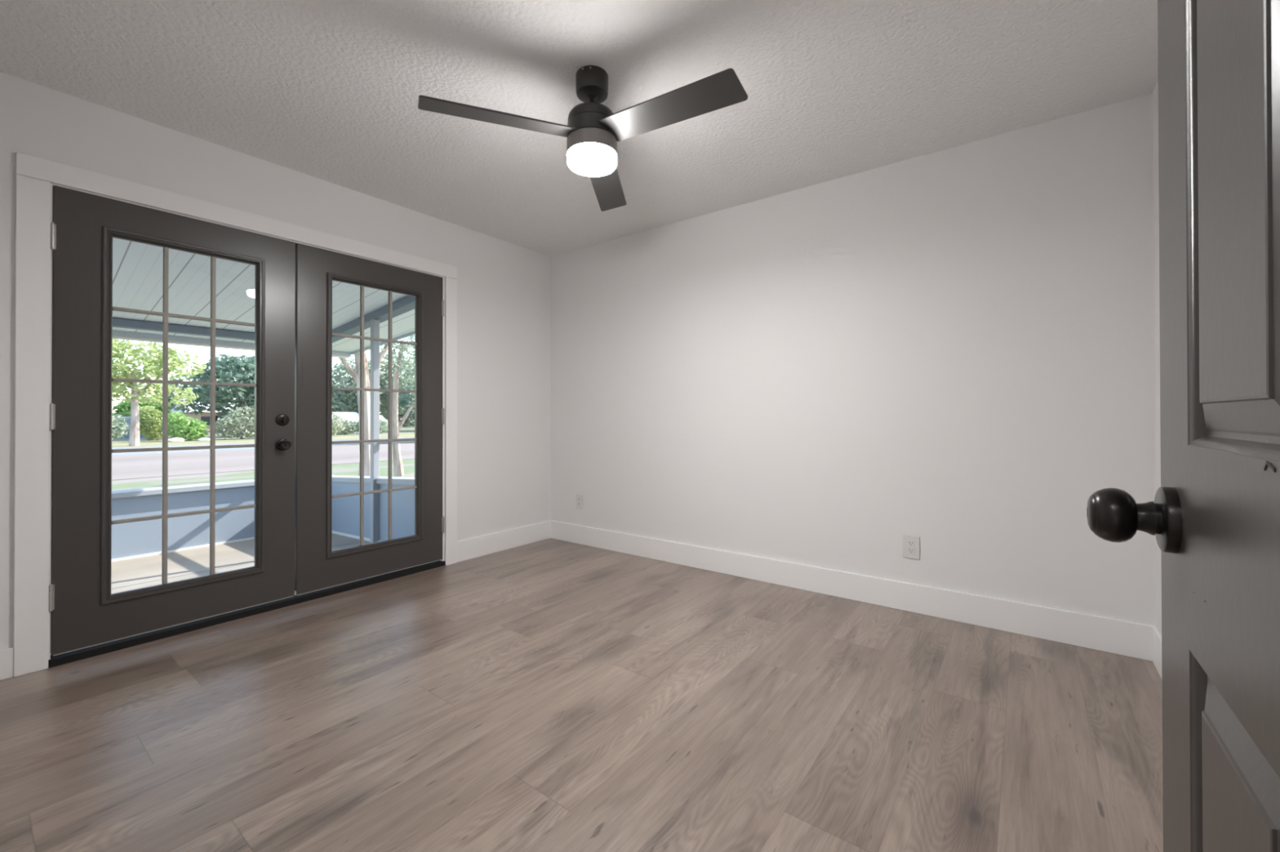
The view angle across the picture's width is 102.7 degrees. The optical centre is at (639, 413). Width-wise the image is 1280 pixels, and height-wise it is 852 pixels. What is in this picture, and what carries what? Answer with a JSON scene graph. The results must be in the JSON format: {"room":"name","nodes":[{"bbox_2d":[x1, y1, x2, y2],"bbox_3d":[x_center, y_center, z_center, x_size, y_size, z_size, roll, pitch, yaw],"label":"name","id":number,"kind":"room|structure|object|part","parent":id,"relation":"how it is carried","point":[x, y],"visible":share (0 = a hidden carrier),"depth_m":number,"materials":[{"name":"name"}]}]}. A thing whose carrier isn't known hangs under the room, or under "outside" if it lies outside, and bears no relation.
{"room":"empty bedroom","nodes":[
{"label":"empty bedroom","id":0,"kind":"room"},
{"bbox_2d":[111,474,333,561],"bbox_3d":[-5.088,1.181,3.789,0.222,0.996,5.146,0,0,37],"label":"wall","id":1,"kind":"structure","parent":0,"point":[135,540],"depth_m":4.77,"materials":[{"name":"blue paint"}]},
{"bbox_2d":[111,533,369,594],"bbox_3d":[-3.957,1.244,2.930,3.023,0.309,5.134,0,0,37],"label":"floor","id":2,"kind":"structure","parent":0,"point":[131,571],"depth_m":4.17,"materials":[{"name":"paint"}]},
{"bbox_2d":[111,540,366,589],"bbox_3d":[-4.030,1.183,2.846,0.012,0.001,4.911,0,0,37],"label":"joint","id":3,"kind":"object","parent":2,"relation":"on","point":[365,540],"visible":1,"depth_m":3.80,"materials":[{"name":"grey concrete"}]},
{"bbox_2d":[369,319,379,543],"bbox_3d":[-2.407,0.163,4.650,0.058,2.029,0.058,0,0,37],"label":"porch post","id":4,"kind":"object","parent":2,"relation":"on","point":[375,324],"visible":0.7,"depth_m":4.63,"materials":[{"name":"grey paint"}]},
{"bbox_2d":[112,237,414,352],"bbox_3d":[-3.987,-0.955,3.254,3.443,0.319,5.600,0,0,37],"label":"ceiling","id":5,"kind":"structure","parent":0,"point":[137,268],"depth_m":3.96,"materials":[{"name":"grey wood"}]},
{"bbox_2d":[112,318,254,341],"bbox_3d":[-5.115,-0.789,3.686,0.100,0.067,4.936,0,0,37],"label":"beam","id":6,"kind":"structure","parent":5,"relation":"attached to","point":[117,322],"depth_m":4.75,"materials":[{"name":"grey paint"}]},
{"bbox_2d":[112,329,351,356],"bbox_3d":[-5.375,-0.821,4.297,0.030,0.175,5.600,0,0,37],"label":"fascia","id":7,"kind":"object","parent":5,"relation":"attached to","point":[115,333],"visible":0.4,"depth_m":5.26,"materials":[{"name":"grey paint"}]},
{"bbox_2d":[112,336,352,359],"bbox_3d":[-5.396,-0.728,4.332,0.044,0.030,5.630,0,0,37],"label":"gutter","id":8,"kind":"object","parent":7,"relation":"attached to","point":[113,337],"visible":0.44,"depth_m":5.29,"materials":[{"name":"white metal"}]},
{"bbox_2d":[332,295,414,342],"bbox_3d":[-2.494,-0.879,4.773,2.893,0.258,0.110,0,0,40],"label":"beam","id":9,"kind":"structure","parent":5,"relation":"attached to","point":[402,305],"depth_m":4.62,"materials":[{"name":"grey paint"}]},
{"bbox_2d":[351,331,414,355],"bbox_3d":[-2.343,-0.940,5.465,3.476,0.369,0.030,0,0,39],"label":"fascia","id":10,"kind":"object","parent":5,"relation":"attached to","point":[412,333],"visible":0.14,"depth_m":5.81,"materials":[{"name":"grey paint"}]},
{"bbox_2d":[0,71,551,649],"bbox_3d":[-1.754,0.101,3.244,0.130,2.940,3.355,0,0,37],"label":"wall","id":11,"kind":"structure","parent":0,"point":[504,288],"depth_m":3.21,"materials":[{"name":"white paint"}]},
{"bbox_2d":[0,647,13,680],"bbox_3d":[-2.585,1.007,2.013,0.014,0.118,0.156,0,0,37],"label":"baseboard","id":12,"kind":"structure","parent":11,"relation":"attached to","point":[6,655],"depth_m":2.06,"materials":[{"name":"white paint"}]},
{"bbox_2d":[50,188,53,655],"bbox_3d":[-1.995,0.038,2.933,0.030,2.005,1.819,0,0,37],"label":"door stop","id":13,"kind":"object","parent":11,"relation":"attached to","point":[52,188],"visible":0.02,"depth_m":2.20,"materials":[{"name":"white paint"}]},
{"bbox_2d":[48,186,295,656],"bbox_3d":[-2.215,0.031,2.520,0.117,1.988,0.906,0,0,38],"label":"door","id":14,"kind":"structure","parent":11,"relation":"in","point":[84,611],"depth_m":2.35,"materials":[{"name":"grey paint"}]},
{"bbox_3d":[-2.228,0.010,2.534,0.069,1.686,0.610,0,0,37],"label":"glass frame","id":15,"kind":"part","parent":14,"relation":"part of","materials":[{"name":"clear glass"}]},
{"bbox_3d":[-1.952,0.173,2.812,0.062,0.066,0.066,0,0,37],"label":"knob","id":16,"kind":"part","parent":14,"relation":"part of","materials":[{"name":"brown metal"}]},
{"bbox_2d":[13,151,457,677],"bbox_3d":[-1.983,0.005,2.925,0.148,2.129,2.019,0,0,37],"label":"door frame","id":17,"kind":"structure","parent":11,"relation":"attached to","point":[33,199],"depth_m":2.14,"materials":[{"name":"white paint"}]},
{"bbox_2d":[48,560,445,668],"bbox_3d":[-1.994,1.083,2.931,0.176,0.085,1.837,0,0,37],"label":"threshold","id":18,"kind":"object","parent":11,"relation":"attached to","point":[68,657],"visible":0.54,"depth_m":2.62,"materials":[{"name":"black"}]},
{"bbox_2d":[294,243,444,595],"bbox_3d":[-1.680,0.034,3.263,0.069,1.988,0.924,0,0,37],"label":"door","id":19,"kind":"structure","parent":11,"relation":"in","point":[317,567],"depth_m":3.15,"materials":[{"name":"grey paint"}]},
{"bbox_3d":[-1.680,0.013,3.263,0.069,1.686,0.600,0,0,37],"label":"glass frame","id":20,"kind":"part","parent":19,"relation":"part of","materials":[{"name":"clear glass"}]},
{"bbox_2d":[457,520,551,562],"bbox_3d":[-1.049,1.000,4.055,0.014,0.150,0.916,0,0,37],"label":"baseboard","id":21,"kind":"structure","parent":11,"relation":"attached to","point":[475,547],"depth_m":4.00,"materials":[{"name":"white paint"}]},
{"bbox_2d":[331,475,414,542],"bbox_3d":[-2.458,1.093,4.807,2.897,1.175,0.180,0,0,40],"label":"wall","id":22,"kind":"structure","parent":0,"point":[345,511],"depth_m":4.79,"materials":[{"name":"blue paint"}]},
{"bbox_2d":[0,0,1158,256],"bbox_3d":[-0.214,-1.437,2.091,3.991,0.120,3.355,0,0,37],"label":"ceiling","id":23,"kind":"structure","parent":0,"point":[329,91],"depth_m":2.12,"materials":[{"name":"white paint"}]},
{"bbox_2d":[417,65,747,211],"bbox_3d":[-0.100,-1.192,2.005,1.050,0.370,1.185,0,0,37],"label":"ceiling fan","id":24,"kind":"object","parent":23,"relation":"hanging from","point":[593,131],"visible":1,"depth_m":1.99,"materials":[{"name":"grey metal"}]},
{"bbox_3d":[-0.528,-1.113,1.933,0.566,0.059,0.137,0,0,-25],"label":"fan blade","id":25,"kind":"part","parent":24,"relation":"part of","materials":[{"name":"grey"}]},
{"bbox_2d":[568,153,615,177],"bbox_3d":[-0.195,-1.009,2.088,0.191,0.005,0.191,0,0,37],"label":"diffuser","id":26,"kind":"object","parent":24,"relation":"attached to","point":[593,165],"depth_m":2.07,"materials":[{"name":"white glass"}]},
{"bbox_3d":[-0.163,-1.111,2.455,0.137,0.059,0.566,0,0,5],"label":"fan blade","id":27,"kind":"part","parent":24,"relation":"part of","materials":[{"name":"grey"}]},
{"bbox_3d":[0.106,-1.114,1.878,0.566,0.059,0.137,0,0,35],"label":"fan blade","id":28,"kind":"part","parent":24,"relation":"part of","materials":[{"name":"grey"}]},
{"bbox_2d":[0,537,1163,851],"bbox_3d":[-0.713,1.090,1.411,3.771,0.060,4.805,0,0,37],"label":"floor","id":29,"kind":"structure","parent":0,"point":[550,695],"depth_m":1.74,"materials":[{"name":"wood"}]},
{"bbox_2d":[551,93,1155,626],"bbox_3d":[0.809,-0.152,3.334,3.861,2.440,0.130,0,0,37],"label":"wall","id":30,"kind":"structure","parent":0,"point":[952,348],"depth_m":2.81,"materials":[{"name":"white paint"}]},
{"bbox_2d":[576,493,582,509],"bbox_3d":[-0.499,0.729,4.227,0.077,0.122,0.010,0,0,37],"label":"wall outlet","id":31,"kind":"object","parent":30,"relation":"attached to","point":[579,497],"visible":1,"depth_m":4.22,"materials":[{"name":"white plastic"}]},
{"bbox_2d":[577,497,580,506],"bbox_3d":[-0.501,0.729,4.225,0.034,0.073,0.003,0,0,37],"label":"receptacle","id":32,"kind":"object","parent":31,"relation":"attached to","point":[579,498],"depth_m":4.22,"materials":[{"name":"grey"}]},
{"bbox_2d":[551,520,1155,661],"bbox_3d":[0.715,0.993,3.309,3.731,0.150,0.014,0,0,37],"label":"baseboard","id":33,"kind":"structure","parent":30,"relation":"attached to","point":[1127,638],"depth_m":2.77,"materials":[{"name":"white paint"}]},
{"bbox_2d":[902,534,919,559],"bbox_3d":[1.458,0.719,2.754,0.080,0.122,0.010,0,0,37],"label":"wall outlet","id":34,"kind":"object","parent":30,"relation":"attached to","point":[911,544],"visible":1,"depth_m":2.75,"materials":[{"name":"white plastic"}]},
{"bbox_2d":[907,540,915,554],"bbox_3d":[1.457,0.719,2.752,0.035,0.073,0.003,0,0,37],"label":"receptacle","id":35,"kind":"object","parent":34,"relation":"attached to","point":[911,544],"depth_m":2.75,"materials":[{"name":"grey plastic"}]},
{"bbox_2d":[1152,79,1161,635],"bbox_3d":[1.291,-0.165,0.872,0.130,2.440,3.225,0,0,37],"label":"wall","id":36,"kind":"structure","parent":0,"point":[1155,94],"depth_m":2.15,"materials":[{"name":"white paint"}]},
{"bbox_2d":[1151,626,1161,678],"bbox_3d":[1.267,0.980,0.951,0.014,0.150,3.091,0,0,37],"label":"baseboard","id":37,"kind":"structure","parent":36,"relation":"attached to","point":[1157,637],"depth_m":2.11,"materials":[{"name":"white paint"}]},
{"bbox_3d":[-1.185,-0.162,0.792,3.731,2.440,0.120,0,0,37],"label":"wall","id":38,"kind":"structure","parent":0,"visible":0},
{"bbox_2d":[1086,0,1279,851],"bbox_3d":[0.326,0.032,0.251,0.112,2.018,0.822,0,0,37],"label":"door","id":39,"kind":"structure","parent":38,"relation":"in","point":[1214,515],"depth_m":0.40,"materials":[{"name":"grey paint"}]},
{"bbox_3d":[0.505,0.109,0.549,0.038,0.057,0.057,0,0,37],"label":"knob","id":40,"kind":"part","parent":39,"relation":"part of","materials":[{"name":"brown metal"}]},
{"bbox_3d":[0.452,-0.259,0.373,0.035,0.553,0.213,0,0,37],"label":"raised panel","id":41,"kind":"part","parent":39,"relation":"part of","materials":[{"name":"grey paint"}]},
{"bbox_3d":[0.453,0.513,0.369,0.035,0.567,0.213,0,0,37],"label":"raised panel","id":42,"kind":"part","parent":39,"relation":"part of","materials":[{"name":"grey paint"}]},
{"label":"outside","id":43,"kind":"structure","parent":0,"visible":0},
{"bbox_2d":[111,421,414,491],"bbox_3d":[-47.259,1.994,73.090,156.573,0.100,180.000,0,0,37],"label":"ground","id":44,"kind":"structure","parent":43,"point":[346,469],"depth_m":13.04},
{"bbox_2d":[111,417,145,438],"bbox_3d":[-36.424,1.189,36.409,2.400,1.900,1.900,0,0,37],"label":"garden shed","id":45,"kind":"object","parent":44,"relation":"on","point":[128,419],"visible":0.12,"depth_m":35.56,"materials":[{"name":"blue paint"}]},
{"bbox_2d":[111,393,195,431],"bbox_3d":[-46.863,-0.105,50.736,4.597,4.206,7.792,0,0,37],"label":"tree","id":46,"kind":"object","parent":44,"relation":"on","point":[123,408],"visible":0.08,"depth_m":48.22,"materials":[{"name":"green plant"}]},
{"bbox_2d":[170,397,235,433],"bbox_3d":[-40.268,0.154,47.941,5.000,3.300,4.600,0,0,37],"label":"house","id":47,"kind":"structure","parent":44,"relation":"on","point":[205,416],"depth_m":46.20,"materials":[{"name":"beige paint"}]},
{"bbox_3d":[-38.429,0.989,47.027,0.030,1.615,0.900,0,0,37],"label":"door","id":48,"kind":"part","parent":47,"relation":"part of","materials":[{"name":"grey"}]},
{"bbox_2d":[160,352,333,437],"bbox_3d":[-28.782,-1.693,38.149,6.139,6.895,10.763,0,0,44],"label":"oak tree","id":49,"kind":"object","parent":44,"relation":"on","point":[232,367],"visible":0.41,"depth_m":35.96,"materials":[{"name":"green plant"}]},
{"bbox_2d":[111,432,414,448],"bbox_3d":[-13.526,1.758,47.712,9.000,0.020,180.000,0,0,37],"label":"verge","id":50,"kind":"structure","parent":44,"relation":"on","point":[218,441],"depth_m":30.11,"materials":[{"name":"green plant"}]},
{"bbox_2d":[111,412,129,440],"bbox_3d":[-30.499,0.622,28.317,1.976,2.115,3.417,0,0,37],"label":"bush","id":51,"kind":"object","parent":50,"relation":"on","point":[117,429],"visible":0.14,"depth_m":29.04,"materials":[{"name":"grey plant"}]},
{"bbox_2d":[138,405,168,440],"bbox_3d":[-30.457,0.623,32.010,1.788,2.252,1.954,0,0,37],"label":"bush","id":52,"kind":"object","parent":50,"relation":"on","point":[149,424],"visible":0.79,"depth_m":31.70,"materials":[{"name":"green plant"}]},
{"bbox_2d":[111,338,206,446],"bbox_3d":[-25.656,-1.235,25.858,3.314,5.818,5.891,0,0,37],"label":"young tree","id":53,"kind":"object","parent":50,"relation":"on","point":[155,367],"visible":0.55,"depth_m":25.85,"materials":[{"name":"green plant"}]},
{"bbox_2d":[168,437,184,442],"bbox_3d":[-27.085,1.560,29.883,0.272,0.294,0.793,0,0,37],"label":"boulder","id":54,"kind":"object","parent":50,"relation":"on","point":[175,439],"visible":0.88,"depth_m":29.81,"materials":[{"name":"white stone"}]},
{"bbox_2d":[160,411,209,440],"bbox_3d":[-27.738,0.802,31.308,2.310,1.884,1.908,0,0,-31],"label":"bush","id":55,"kind":"object","parent":50,"relation":"on","point":[195,429],"visible":0.89,"depth_m":30.97,"materials":[{"name":"green plant"}]},
{"bbox_2d":[198,437,209,441],"bbox_3d":[-26.291,1.585,30.922,0.234,0.247,0.621,0,0,37],"label":"boulder","id":56,"kind":"object","parent":50,"relation":"on","point":[203,439],"visible":0.92,"depth_m":30.86,"materials":[{"name":"white stone"}]},
{"bbox_2d":[215,404,254,439],"bbox_3d":[-25.716,0.411,33.987,1.925,2.688,4.100,0,0,37],"label":"hedge","id":57,"kind":"object","parent":50,"relation":"on","point":[229,421],"visible":0.52,"depth_m":33.20,"materials":[{"name":"green plant"}]},
{"bbox_2d":[111,443,414,480],"bbox_3d":[0.018,1.690,37.522,10.700,0.015,180.000,0,0,37],"label":"street","id":58,"kind":"structure","parent":44,"relation":"on","point":[147,465],"depth_m":16.98,"materials":[{"name":"grey asphalt"}]},
{"bbox_2d":[111,437,414,455],"bbox_3d":[-7.094,1.728,42.872,7.100,0.012,180.000,0,0,37],"label":"sidewalk","id":59,"kind":"structure","parent":44,"relation":"on","point":[242,448],"depth_m":23.36,"materials":[{"name":"concrete"}]},
{"bbox_2d":[332,413,346,435],"bbox_3d":[-24.152,0.850,37.801,1.939,2.103,4.712,0,0,37],"label":"bush","id":60,"kind":"object","parent":44,"relation":"on","point":[339,419],"visible":0.11,"depth_m":38.87,"materials":[{"name":"green plant"}]},
{"bbox_2d":[332,412,359,434],"bbox_3d":[-27.470,0.826,45.818,5.000,1.900,4.000,0,0,37],"label":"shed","id":61,"kind":"object","parent":44,"relation":"on","point":[353,416],"visible":0.03,"depth_m":45.76,"materials":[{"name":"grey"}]},
{"bbox_2d":[332,419,387,435],"bbox_3d":[-23.384,1.143,42.047,1.987,1.623,5.623,0,0,37],"label":"bush","id":62,"kind":"object","parent":44,"relation":"on","point":[355,425],"visible":0.34,"depth_m":41.63,"materials":[{"name":"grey plant"}]},
{"bbox_2d":[332,355,414,415],"bbox_3d":[-28.928,-2.394,55.553,6.645,8.483,11.315,0,0,37],"label":"oak tree","id":63,"kind":"object","parent":44,"relation":"on","point":[344,397],"visible":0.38,"depth_m":53.62,"materials":[{"name":"green plant"}]},
{"bbox_2d":[338,334,414,475],"bbox_3d":[-6.021,-0.845,11.004,2.996,4.824,2.894,0,0,37],"label":"shade tree","id":64,"kind":"object","parent":44,"relation":"on","point":[355,375],"visible":0.07,"depth_m":10.97,"materials":[{"name":"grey plant"}]},
{"bbox_2d":[379,382,414,427],"bbox_3d":[-32.044,-1.695,70.508,4.577,7.490,7.772,0,0,37],"label":"tree","id":65,"kind":"object","parent":44,"relation":"on","point":[406,424],"visible":0.11,"depth_m":69.73,"materials":[{"name":"green plant"}]},
{"bbox_2d":[391,336,414,476],"bbox_3d":[-5.605,-0.517,13.525,2.424,4.217,1.924,0,0,37],"label":"shade tree","id":66,"kind":"object","parent":44,"relation":"on","point":[396,427],"visible":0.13,"depth_m":12.80,"materials":[{"name":"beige plant"}]},
{"bbox_2d":[398,381,414,420],"bbox_3d":[-18.968,-2.486,54.761,6.848,8.632,14.194,0,0,37],"label":"oak tree","id":67,"kind":"object","parent":44,"relation":"on","point":[404,401],"visible":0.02,"depth_m":49.90,"materials":[{"name":"green plant"}]},
{"bbox_3d":[-3.570,-0.029,5.734,0.080,1.439,0.080,0,0,37],"label":"porch post","id":68,"kind":"object","parent":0,"visible":0},
{"bbox_2d":[332,440,414,445],"bbox_3d":[-2.451,0.268,4.785,2.845,0.170,0.050,0,0,40],"label":"rail","id":69,"kind":"object","parent":68,"relation":"attached to","point":[401,442],"visible":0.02,"depth_m":4.65,"materials":[{"name":"grey paint"}]}
]}

